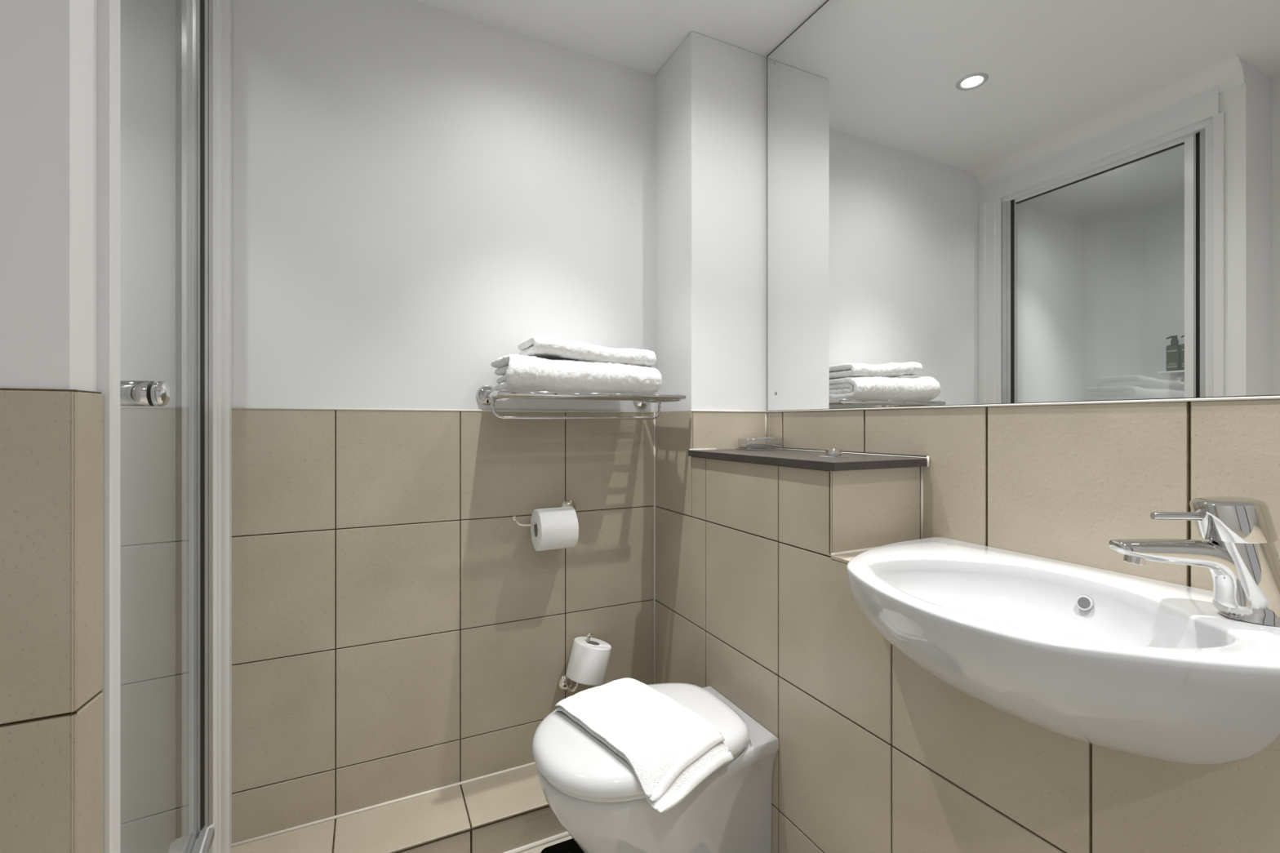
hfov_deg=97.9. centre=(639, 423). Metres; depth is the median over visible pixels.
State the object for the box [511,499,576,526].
toilet roll holder
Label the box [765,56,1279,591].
wall
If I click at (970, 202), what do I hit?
wall mirror
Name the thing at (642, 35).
ceiling
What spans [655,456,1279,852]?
wall
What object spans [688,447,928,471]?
shelf
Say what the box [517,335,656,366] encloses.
hand towel
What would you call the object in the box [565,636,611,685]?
toilet roll
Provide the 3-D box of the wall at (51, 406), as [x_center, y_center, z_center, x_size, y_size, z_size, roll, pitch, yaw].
[-0.658,-0.017,0.528,0.219,2.205,0.074,0,0,-26]
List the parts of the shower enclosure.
trim, door knob, rail, trim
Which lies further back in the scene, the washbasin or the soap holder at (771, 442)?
the soap holder at (771, 442)
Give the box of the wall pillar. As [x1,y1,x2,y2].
[654,31,766,516]
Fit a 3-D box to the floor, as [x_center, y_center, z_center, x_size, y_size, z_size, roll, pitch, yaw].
[-0.149,1.115,0.283,2.300,0.060,2.640,0,0,-26]
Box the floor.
[520,835,572,852]
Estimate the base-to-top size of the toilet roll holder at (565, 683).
0.187 m
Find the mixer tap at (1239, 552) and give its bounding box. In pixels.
[1108,496,1279,626]
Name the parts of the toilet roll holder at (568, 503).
curved arm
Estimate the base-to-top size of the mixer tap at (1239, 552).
0.149 m
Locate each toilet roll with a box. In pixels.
[530,506,578,551]
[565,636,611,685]
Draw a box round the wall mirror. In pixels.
[767,0,1279,411]
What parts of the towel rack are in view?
arm, shelf rod, hanging rail, shelf rod, shelf rod, shelf rod, arm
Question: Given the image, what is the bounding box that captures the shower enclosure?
[97,0,231,852]
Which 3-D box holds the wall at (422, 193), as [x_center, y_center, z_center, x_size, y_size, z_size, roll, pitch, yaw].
[-0.687,-0.018,1.460,2.240,2.205,0.053,0,0,-26]
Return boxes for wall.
[0,0,103,852]
[175,0,655,844]
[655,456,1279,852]
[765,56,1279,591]
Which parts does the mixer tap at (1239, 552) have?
lever, spout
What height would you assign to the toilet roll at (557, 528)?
0.116 m
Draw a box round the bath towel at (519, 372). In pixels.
[490,354,662,393]
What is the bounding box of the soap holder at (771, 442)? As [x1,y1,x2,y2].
[736,435,784,450]
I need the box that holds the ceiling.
[413,0,827,75]
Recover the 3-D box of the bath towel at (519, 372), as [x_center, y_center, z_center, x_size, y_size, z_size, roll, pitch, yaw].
[-0.176,-0.126,1.533,0.426,0.097,0.224,0,0,-26]
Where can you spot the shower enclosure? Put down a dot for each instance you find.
(136, 39)
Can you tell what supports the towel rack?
attached to the wall at (422, 193)
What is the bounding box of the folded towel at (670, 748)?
[555,678,733,813]
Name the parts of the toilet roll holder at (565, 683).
curved arm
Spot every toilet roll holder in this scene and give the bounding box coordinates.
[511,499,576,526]
[558,631,591,692]
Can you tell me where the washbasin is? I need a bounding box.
[846,537,1279,764]
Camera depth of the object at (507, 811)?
1.39 m
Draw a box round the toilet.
[532,683,778,852]
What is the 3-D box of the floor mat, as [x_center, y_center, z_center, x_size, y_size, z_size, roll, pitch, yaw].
[0.031,1.078,1.266,0.397,0.010,0.494,0,0,-26]
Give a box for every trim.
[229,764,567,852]
[231,395,1279,852]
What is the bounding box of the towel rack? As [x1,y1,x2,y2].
[476,384,686,419]
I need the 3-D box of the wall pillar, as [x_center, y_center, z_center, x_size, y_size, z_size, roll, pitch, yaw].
[0.235,-0.018,1.762,0.317,2.205,0.248,0,0,-26]
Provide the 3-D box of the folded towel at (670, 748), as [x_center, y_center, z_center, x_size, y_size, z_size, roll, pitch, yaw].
[0.000,0.662,1.199,0.220,0.082,0.363,0,0,-40]
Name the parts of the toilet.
lid, seat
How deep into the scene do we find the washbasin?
0.67 m
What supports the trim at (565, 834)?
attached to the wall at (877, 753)
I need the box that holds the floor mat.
[541,838,584,852]
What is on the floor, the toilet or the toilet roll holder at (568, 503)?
the toilet

